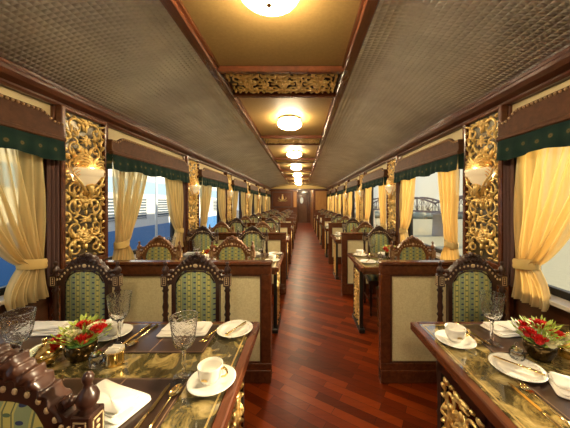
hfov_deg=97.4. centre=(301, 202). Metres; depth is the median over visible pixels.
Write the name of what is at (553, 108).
pelmet
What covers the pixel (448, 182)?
curtain
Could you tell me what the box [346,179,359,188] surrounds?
pelmet
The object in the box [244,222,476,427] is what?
floor
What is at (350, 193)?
curtain
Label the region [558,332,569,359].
brass bowl
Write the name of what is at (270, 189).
trim
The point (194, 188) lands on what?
wall sconce
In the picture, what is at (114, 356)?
holder
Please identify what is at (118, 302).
bowl
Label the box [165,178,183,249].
curtain
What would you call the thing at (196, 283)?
dining chair
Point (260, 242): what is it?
bowl
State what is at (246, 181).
carved panel
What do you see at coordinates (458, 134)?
trim
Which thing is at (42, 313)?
wall
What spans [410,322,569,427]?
dining table
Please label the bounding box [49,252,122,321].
dining chair
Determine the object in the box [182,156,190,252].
trim
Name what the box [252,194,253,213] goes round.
window
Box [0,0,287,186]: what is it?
ceiling
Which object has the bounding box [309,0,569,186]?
ceiling
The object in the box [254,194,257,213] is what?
curtain
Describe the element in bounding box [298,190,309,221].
wall
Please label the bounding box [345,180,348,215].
carved panel
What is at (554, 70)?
trim
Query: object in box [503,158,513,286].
drape
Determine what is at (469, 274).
dining chair
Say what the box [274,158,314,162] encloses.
ceiling vent
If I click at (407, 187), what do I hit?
curtain
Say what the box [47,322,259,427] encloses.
dining table
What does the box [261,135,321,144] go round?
ceiling vent
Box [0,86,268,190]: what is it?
trim
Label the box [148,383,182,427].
spoon
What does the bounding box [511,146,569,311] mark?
curtain
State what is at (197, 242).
goblet
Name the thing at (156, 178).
post
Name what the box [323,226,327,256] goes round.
dining table
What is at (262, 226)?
dining chair
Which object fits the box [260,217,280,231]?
dining chair
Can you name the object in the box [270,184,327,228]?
wall
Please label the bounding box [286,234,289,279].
dining table
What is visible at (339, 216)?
dining chair
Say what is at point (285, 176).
ceiling vent
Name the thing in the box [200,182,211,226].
curtain
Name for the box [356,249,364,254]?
coffee cup
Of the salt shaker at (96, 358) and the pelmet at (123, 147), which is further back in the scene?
the pelmet at (123, 147)
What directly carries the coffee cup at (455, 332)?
on the saucer at (468, 343)
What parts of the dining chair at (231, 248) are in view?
post, backrest, frame, post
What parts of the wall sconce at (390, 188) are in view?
lamp shade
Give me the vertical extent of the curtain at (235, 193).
1.060 m
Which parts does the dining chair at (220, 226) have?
backrest, frame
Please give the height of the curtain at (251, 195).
1.060 m
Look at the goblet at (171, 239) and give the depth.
2.99 m
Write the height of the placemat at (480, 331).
0.004 m
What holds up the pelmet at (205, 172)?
attached to the wall at (42, 313)
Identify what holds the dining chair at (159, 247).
on the floor
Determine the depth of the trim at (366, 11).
1.64 m
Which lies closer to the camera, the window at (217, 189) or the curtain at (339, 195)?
the window at (217, 189)
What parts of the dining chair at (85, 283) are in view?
post, backrest, frame, post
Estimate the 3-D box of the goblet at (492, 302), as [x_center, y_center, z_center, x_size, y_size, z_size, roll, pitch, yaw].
[0.874,0.535,1.148,0.098,0.232,0.098,0,0,0]
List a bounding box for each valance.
[0,125,65,160]
[106,153,189,182]
[199,176,228,189]
[232,185,247,192]
[249,189,258,194]
[346,185,359,192]
[361,176,386,189]
[394,153,463,182]
[496,120,569,160]
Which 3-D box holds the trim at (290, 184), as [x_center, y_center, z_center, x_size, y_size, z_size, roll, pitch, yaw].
[-0.135,-0.850,13.180,3.070,0.240,0.040,0,0,0]
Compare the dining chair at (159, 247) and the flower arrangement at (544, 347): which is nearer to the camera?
the flower arrangement at (544, 347)
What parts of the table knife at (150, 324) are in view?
blade, handle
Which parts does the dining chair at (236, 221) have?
backrest, frame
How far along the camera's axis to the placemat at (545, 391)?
0.83 m
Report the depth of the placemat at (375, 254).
3.06 m
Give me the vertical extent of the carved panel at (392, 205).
1.135 m
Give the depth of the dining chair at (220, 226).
4.28 m
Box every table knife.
[123,323,151,343]
[134,384,169,427]
[454,321,490,344]
[507,382,562,427]
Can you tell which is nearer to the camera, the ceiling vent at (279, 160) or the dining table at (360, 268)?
the dining table at (360, 268)
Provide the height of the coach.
4.450 m
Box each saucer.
[94,324,132,341]
[186,364,235,396]
[435,329,476,348]
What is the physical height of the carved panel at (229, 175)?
1.135 m
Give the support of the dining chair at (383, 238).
on the floor
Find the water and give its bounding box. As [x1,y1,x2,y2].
[355,206,569,290]
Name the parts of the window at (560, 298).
sill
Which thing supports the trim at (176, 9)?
attached to the ceiling at (314, 32)
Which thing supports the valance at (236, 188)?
hanging from the pelmet at (236, 182)
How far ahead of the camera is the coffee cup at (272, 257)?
2.75 m
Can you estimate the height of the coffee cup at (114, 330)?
0.063 m
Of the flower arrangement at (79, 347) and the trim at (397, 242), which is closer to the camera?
the flower arrangement at (79, 347)
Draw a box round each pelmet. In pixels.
[0,93,65,141]
[106,138,189,173]
[199,168,228,183]
[232,179,247,188]
[249,184,258,190]
[337,184,344,190]
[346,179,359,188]
[362,168,386,183]
[394,138,463,173]
[496,85,569,141]
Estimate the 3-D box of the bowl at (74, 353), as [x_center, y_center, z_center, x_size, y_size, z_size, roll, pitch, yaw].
[-0.920,0.617,1.045,0.110,0.068,0.109,0,0,0]
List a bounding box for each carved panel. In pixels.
[56,104,107,268]
[185,156,198,234]
[218,66,343,97]
[225,172,231,223]
[245,180,248,216]
[256,184,258,212]
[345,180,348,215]
[359,172,365,222]
[387,156,398,234]
[463,104,506,269]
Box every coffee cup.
[102,318,123,335]
[197,357,227,385]
[268,254,277,260]
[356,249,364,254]
[444,322,470,342]
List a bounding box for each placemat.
[0,329,56,349]
[62,378,186,427]
[100,324,220,352]
[248,253,267,257]
[365,253,395,257]
[461,324,547,352]
[518,379,569,421]
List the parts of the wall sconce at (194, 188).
lamp shade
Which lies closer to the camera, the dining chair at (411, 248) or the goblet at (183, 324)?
the goblet at (183, 324)
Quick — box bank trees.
[355,211,462,218]
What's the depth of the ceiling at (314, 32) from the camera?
1.55 m
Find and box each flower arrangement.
[48,312,112,362]
[205,244,217,257]
[382,245,395,258]
[508,315,569,362]
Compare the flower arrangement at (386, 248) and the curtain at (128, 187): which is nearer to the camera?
the curtain at (128, 187)
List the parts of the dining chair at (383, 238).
post, leg, seat frame, seat, backrest, frame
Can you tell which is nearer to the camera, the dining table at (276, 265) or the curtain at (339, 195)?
the dining table at (276, 265)
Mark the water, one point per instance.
(556, 272)
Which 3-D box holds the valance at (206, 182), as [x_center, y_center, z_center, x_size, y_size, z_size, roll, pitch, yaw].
[-1.618,-0.340,4.655,0.141,0.145,1.420,0,0,0]
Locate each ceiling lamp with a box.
[242,0,297,15]
[278,115,300,130]
[287,150,300,158]
[291,165,300,170]
[293,173,300,177]
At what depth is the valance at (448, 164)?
2.45 m
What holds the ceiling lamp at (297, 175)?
attached to the ceiling at (314, 32)
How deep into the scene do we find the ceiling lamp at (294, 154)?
4.72 m
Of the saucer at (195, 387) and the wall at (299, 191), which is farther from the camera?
the wall at (299, 191)
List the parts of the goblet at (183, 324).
stem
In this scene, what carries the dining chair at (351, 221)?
on the floor
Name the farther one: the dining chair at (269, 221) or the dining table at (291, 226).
the dining table at (291, 226)
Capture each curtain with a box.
[0,148,48,310]
[112,166,146,259]
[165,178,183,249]
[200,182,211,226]
[217,187,225,223]
[232,190,238,219]
[241,192,245,216]
[249,190,252,216]
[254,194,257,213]
[259,193,261,212]
[262,196,264,211]
[332,196,333,211]
[335,192,336,212]
[338,194,340,213]
[343,193,344,215]
[348,192,351,217]
[355,191,358,221]
[364,187,371,222]
[378,181,386,228]
[399,177,415,243]
[438,160,459,259]
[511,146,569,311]
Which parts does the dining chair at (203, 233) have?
post, backrest, frame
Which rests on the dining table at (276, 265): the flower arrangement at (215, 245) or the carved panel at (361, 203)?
the flower arrangement at (215, 245)
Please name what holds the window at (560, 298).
in the wall at (553, 313)
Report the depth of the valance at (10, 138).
1.46 m
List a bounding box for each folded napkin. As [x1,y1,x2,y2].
[31,321,74,335]
[96,379,150,427]
[156,321,212,336]
[480,320,541,337]
[548,371,569,399]
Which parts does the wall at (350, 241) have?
panel, rail, moulding, moulding, panel, rail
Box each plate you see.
[217,320,252,337]
[360,259,375,263]
[488,352,548,382]
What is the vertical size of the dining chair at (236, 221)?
1.082 m
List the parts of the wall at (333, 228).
panel, panel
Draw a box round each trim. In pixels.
[0,56,270,189]
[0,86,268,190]
[49,105,60,320]
[159,0,289,184]
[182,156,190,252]
[270,189,327,189]
[271,184,326,187]
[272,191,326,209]
[307,0,379,184]
[327,46,569,189]
[330,79,569,190]
[394,156,400,246]
[497,105,513,320]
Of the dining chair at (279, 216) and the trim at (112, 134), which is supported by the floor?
the dining chair at (279, 216)
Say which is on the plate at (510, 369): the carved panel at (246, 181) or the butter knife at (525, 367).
the butter knife at (525, 367)
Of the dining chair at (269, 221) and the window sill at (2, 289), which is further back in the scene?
the dining chair at (269, 221)
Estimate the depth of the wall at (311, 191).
15.50 m
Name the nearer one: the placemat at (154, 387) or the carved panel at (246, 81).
the placemat at (154, 387)
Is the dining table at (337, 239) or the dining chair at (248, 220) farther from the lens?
the dining chair at (248, 220)
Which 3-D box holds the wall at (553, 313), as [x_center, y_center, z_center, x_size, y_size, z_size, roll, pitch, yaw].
[1.475,0.300,5.300,0.090,2.200,15.800,0,0,0]
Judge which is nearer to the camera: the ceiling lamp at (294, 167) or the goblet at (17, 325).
the goblet at (17, 325)
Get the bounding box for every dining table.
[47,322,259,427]
[176,253,283,332]
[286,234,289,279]
[291,226,292,256]
[315,218,317,236]
[318,221,321,244]
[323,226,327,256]
[331,234,340,279]
[347,253,395,332]
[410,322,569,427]
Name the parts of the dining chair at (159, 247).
post, frame, backrest, post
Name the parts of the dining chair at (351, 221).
backrest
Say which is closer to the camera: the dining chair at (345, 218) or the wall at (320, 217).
the dining chair at (345, 218)
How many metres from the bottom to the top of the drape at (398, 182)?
1.000 m
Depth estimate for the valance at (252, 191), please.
8.29 m
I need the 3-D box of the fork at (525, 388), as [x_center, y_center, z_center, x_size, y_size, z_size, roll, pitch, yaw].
[0.775,0.642,0.799,0.025,0.012,0.198,0,0,0]
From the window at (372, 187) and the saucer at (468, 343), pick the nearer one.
the saucer at (468, 343)
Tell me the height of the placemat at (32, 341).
0.004 m
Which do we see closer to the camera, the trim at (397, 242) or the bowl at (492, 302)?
the bowl at (492, 302)
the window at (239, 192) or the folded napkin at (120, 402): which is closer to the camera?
the folded napkin at (120, 402)
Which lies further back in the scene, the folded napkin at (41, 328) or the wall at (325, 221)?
the wall at (325, 221)
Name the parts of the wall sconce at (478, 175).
lamp shade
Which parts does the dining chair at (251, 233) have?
backrest, frame, post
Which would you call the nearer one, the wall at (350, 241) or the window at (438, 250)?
the window at (438, 250)
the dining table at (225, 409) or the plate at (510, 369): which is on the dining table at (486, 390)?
the plate at (510, 369)
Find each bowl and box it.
[30,337,64,366]
[63,337,97,362]
[106,290,131,321]
[169,310,197,349]
[256,239,264,250]
[368,237,375,247]
[479,290,505,321]
[522,336,557,362]
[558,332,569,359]
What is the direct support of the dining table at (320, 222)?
on the floor
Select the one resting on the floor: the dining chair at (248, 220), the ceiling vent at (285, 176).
the dining chair at (248, 220)
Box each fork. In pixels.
[199,322,224,342]
[514,380,569,426]
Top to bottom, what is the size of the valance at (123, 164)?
0.145 m
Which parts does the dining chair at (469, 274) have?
post, frame, backrest, post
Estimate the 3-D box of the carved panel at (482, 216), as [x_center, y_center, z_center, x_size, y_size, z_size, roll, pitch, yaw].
[1.368,-0.098,1.895,0.054,1.135,0.410,0,0,0]
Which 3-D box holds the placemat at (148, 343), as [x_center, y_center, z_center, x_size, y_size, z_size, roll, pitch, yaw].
[-0.660,0.649,1.205,0.470,0.004,0.250,0,0,0]
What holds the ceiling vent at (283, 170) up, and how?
in the ceiling at (314, 32)
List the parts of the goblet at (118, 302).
stem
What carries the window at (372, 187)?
in the wall at (553, 313)
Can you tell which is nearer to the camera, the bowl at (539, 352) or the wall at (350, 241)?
the bowl at (539, 352)
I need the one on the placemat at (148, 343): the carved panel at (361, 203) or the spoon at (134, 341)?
the spoon at (134, 341)
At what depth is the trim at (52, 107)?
1.68 m
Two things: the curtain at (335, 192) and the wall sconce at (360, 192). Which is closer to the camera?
the wall sconce at (360, 192)
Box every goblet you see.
[0,306,36,349]
[106,290,131,346]
[167,237,175,245]
[169,310,197,384]
[192,239,200,251]
[256,239,264,259]
[368,237,375,256]
[479,290,505,348]
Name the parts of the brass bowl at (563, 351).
lid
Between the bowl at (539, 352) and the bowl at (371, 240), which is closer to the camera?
the bowl at (539, 352)
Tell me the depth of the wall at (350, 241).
3.81 m
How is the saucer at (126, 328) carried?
on the dining table at (225, 409)
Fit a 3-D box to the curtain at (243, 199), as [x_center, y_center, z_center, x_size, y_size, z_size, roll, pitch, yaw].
[-1.629,0.070,6.903,0.097,1.060,0.513,0,0,4]
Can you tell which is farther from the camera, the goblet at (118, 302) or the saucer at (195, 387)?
the goblet at (118, 302)
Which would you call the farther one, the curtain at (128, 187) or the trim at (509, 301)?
the curtain at (128, 187)
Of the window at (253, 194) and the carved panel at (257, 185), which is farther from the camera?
the carved panel at (257, 185)
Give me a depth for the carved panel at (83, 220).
1.85 m
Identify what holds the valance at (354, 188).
hanging from the pelmet at (354, 182)
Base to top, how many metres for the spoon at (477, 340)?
0.012 m
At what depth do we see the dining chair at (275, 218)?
6.15 m
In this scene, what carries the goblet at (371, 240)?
on the placemat at (375, 254)
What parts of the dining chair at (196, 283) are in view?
post, backrest, frame, post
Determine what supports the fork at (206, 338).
on the placemat at (148, 343)
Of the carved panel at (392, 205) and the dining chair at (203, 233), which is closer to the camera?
the dining chair at (203, 233)
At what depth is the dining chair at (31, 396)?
0.54 m
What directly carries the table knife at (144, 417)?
on the placemat at (154, 387)
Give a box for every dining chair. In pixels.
[0,343,103,427]
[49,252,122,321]
[136,235,182,259]
[161,252,231,321]
[186,225,218,252]
[208,221,234,231]
[209,235,254,259]
[227,217,246,231]
[236,225,267,252]
[240,215,253,222]
[249,214,260,222]
[250,221,275,231]
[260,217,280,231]
[265,216,282,222]
[271,214,285,222]
[331,214,342,222]
[336,215,349,222]
[342,217,361,231]
[352,221,377,231]
[363,225,394,315]
[376,235,435,326]
[435,252,507,427]
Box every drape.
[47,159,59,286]
[182,181,184,241]
[398,182,399,241]
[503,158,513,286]
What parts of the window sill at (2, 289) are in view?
sill, frame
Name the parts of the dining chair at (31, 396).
backrest, frame, post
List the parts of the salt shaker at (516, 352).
lid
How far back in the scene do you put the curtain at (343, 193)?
7.82 m
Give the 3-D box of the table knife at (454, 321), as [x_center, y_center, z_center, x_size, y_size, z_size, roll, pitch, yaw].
[0.836,0.641,1.234,0.014,0.014,0.222,0,0,-7]
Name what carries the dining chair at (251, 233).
on the floor
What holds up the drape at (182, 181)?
hanging from the pelmet at (123, 147)
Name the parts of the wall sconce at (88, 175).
lamp shade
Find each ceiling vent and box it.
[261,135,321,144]
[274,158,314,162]
[281,169,311,171]
[285,176,309,177]
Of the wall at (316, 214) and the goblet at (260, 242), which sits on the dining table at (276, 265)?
the goblet at (260, 242)
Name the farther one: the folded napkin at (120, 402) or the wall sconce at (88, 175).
the wall sconce at (88, 175)
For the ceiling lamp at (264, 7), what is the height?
0.148 m
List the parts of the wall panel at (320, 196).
raised panel, raised panel, raised panel, raised panel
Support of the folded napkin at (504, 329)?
on the placemat at (480, 331)
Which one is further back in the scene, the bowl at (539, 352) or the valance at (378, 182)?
the valance at (378, 182)
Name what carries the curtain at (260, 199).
hanging from the pelmet
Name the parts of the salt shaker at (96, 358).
lid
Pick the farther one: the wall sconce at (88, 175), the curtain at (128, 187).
the curtain at (128, 187)
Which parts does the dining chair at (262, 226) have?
backrest, frame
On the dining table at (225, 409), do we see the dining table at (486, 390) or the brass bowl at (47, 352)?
the brass bowl at (47, 352)
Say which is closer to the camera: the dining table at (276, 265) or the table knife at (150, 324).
the table knife at (150, 324)
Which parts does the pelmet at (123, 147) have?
bead trim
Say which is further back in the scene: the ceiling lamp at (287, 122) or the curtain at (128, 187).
the ceiling lamp at (287, 122)
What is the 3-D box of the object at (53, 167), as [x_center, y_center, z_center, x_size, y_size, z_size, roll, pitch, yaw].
[-1.630,0.040,1.643,0.032,1.000,0.085,0,0,0]
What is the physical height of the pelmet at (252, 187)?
0.168 m
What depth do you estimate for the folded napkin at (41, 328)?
1.24 m
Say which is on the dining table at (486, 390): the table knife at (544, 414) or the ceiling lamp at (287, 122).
the table knife at (544, 414)
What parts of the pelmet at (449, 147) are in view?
bead trim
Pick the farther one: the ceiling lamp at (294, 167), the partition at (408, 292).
the ceiling lamp at (294, 167)
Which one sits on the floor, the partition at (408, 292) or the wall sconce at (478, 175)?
the partition at (408, 292)
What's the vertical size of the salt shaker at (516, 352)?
0.076 m
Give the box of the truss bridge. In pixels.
[355,195,462,235]
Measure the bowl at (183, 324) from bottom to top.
0.124 m
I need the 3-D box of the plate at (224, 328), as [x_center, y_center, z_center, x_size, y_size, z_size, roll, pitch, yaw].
[-0.335,0.641,1.262,0.178,0.019,0.178,0,0,0]
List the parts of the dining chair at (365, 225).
frame, backrest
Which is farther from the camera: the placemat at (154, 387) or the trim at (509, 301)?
the trim at (509, 301)
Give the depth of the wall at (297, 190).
14.69 m
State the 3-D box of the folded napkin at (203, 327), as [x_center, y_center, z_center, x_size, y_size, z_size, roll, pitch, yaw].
[-0.585,0.633,1.265,0.236,0.026,0.132,0,0,-3]
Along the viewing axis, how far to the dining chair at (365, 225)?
4.28 m
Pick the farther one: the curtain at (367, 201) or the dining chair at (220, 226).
the curtain at (367, 201)
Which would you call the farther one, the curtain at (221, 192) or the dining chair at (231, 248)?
the curtain at (221, 192)
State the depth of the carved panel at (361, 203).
5.66 m
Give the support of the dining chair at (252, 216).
on the floor
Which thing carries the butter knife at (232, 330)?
on the plate at (224, 328)
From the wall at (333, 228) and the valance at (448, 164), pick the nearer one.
the valance at (448, 164)
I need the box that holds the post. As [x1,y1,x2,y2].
[155,177,157,236]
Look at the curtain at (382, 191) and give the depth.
4.07 m
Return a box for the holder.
[104,344,124,367]
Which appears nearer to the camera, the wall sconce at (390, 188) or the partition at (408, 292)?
the partition at (408, 292)
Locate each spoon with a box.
[126,324,157,345]
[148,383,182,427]
[448,322,481,343]
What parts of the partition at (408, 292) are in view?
panel, rail, moulding, moulding, rail, panel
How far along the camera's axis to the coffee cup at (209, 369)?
0.89 m
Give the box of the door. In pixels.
[298,193,306,221]
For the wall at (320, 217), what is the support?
on the floor
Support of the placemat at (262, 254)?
on the dining table at (276, 265)
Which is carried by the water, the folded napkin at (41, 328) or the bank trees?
the bank trees
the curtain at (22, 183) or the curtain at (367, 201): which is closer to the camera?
the curtain at (22, 183)
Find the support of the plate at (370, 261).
on the dining table at (360, 268)
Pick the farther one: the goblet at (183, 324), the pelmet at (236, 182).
the pelmet at (236, 182)
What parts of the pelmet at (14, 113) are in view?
bead trim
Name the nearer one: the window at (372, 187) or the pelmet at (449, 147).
the pelmet at (449, 147)
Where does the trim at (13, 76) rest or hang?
attached to the wall at (42, 313)
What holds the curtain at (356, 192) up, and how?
hanging from the pelmet at (354, 182)
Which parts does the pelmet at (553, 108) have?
bead trim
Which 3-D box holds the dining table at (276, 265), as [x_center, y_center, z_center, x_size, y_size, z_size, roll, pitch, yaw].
[-0.962,1.025,2.866,1.467,0.750,0.743,0,0,0]
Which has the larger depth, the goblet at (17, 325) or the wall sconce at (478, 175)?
the wall sconce at (478, 175)
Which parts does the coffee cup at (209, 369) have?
handle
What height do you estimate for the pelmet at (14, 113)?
0.168 m
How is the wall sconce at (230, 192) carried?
attached to the carved panel at (229, 175)
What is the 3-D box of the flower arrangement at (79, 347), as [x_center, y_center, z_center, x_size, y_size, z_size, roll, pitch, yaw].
[-0.913,0.563,1.052,0.203,0.176,0.203,0,0,24]
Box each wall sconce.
[70,153,104,197]
[189,178,200,199]
[227,186,233,200]
[357,186,362,200]
[385,178,394,199]
[464,153,494,197]
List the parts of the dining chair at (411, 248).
leg, post, backrest, frame, post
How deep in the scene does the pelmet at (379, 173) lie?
4.40 m
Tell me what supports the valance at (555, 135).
hanging from the pelmet at (553, 108)
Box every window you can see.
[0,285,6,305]
[105,157,173,259]
[217,189,218,222]
[239,192,240,218]
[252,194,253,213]
[371,187,373,227]
[409,214,461,258]
[540,268,569,312]
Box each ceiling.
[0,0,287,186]
[181,0,360,183]
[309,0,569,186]
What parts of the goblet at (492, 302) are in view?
stem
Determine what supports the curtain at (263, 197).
hanging from the pelmet
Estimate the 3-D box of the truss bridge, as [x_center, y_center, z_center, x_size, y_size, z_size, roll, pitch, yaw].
[32.981,4.525,101.714,5.980,12.950,95.680,0,0,-19]
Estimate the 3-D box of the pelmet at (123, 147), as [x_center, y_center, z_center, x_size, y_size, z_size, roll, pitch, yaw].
[-1.624,-0.486,2.785,0.128,0.168,1.436,0,0,0]
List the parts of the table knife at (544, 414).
blade, handle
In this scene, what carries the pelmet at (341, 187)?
attached to the wall at (553, 313)
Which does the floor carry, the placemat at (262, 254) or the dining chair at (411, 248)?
the dining chair at (411, 248)
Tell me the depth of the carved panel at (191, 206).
3.72 m
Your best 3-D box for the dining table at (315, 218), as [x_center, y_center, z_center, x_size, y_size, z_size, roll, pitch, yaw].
[1.010,1.025,10.347,0.831,0.750,0.743,0,0,0]
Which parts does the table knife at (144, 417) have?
handle, blade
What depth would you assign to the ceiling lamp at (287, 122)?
2.86 m
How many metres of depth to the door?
17.56 m
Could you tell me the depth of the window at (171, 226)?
2.71 m
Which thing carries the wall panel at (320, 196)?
attached to the wall at (293, 208)
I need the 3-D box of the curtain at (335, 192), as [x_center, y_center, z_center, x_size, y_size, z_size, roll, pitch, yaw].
[1.355,0.070,9.787,0.097,1.060,0.312,0,0,6]
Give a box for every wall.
[0,155,268,320]
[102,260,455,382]
[212,232,391,293]
[244,223,344,263]
[259,218,330,248]
[268,215,324,239]
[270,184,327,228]
[275,213,320,233]
[297,190,297,225]
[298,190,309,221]
[310,190,312,226]
[329,157,569,324]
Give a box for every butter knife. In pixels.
[225,321,246,335]
[493,356,544,375]
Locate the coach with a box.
[0,162,216,286]
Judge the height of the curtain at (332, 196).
1.060 m
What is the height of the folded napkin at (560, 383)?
0.026 m
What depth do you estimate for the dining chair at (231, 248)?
2.41 m
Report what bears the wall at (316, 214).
on the floor
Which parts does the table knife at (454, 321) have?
blade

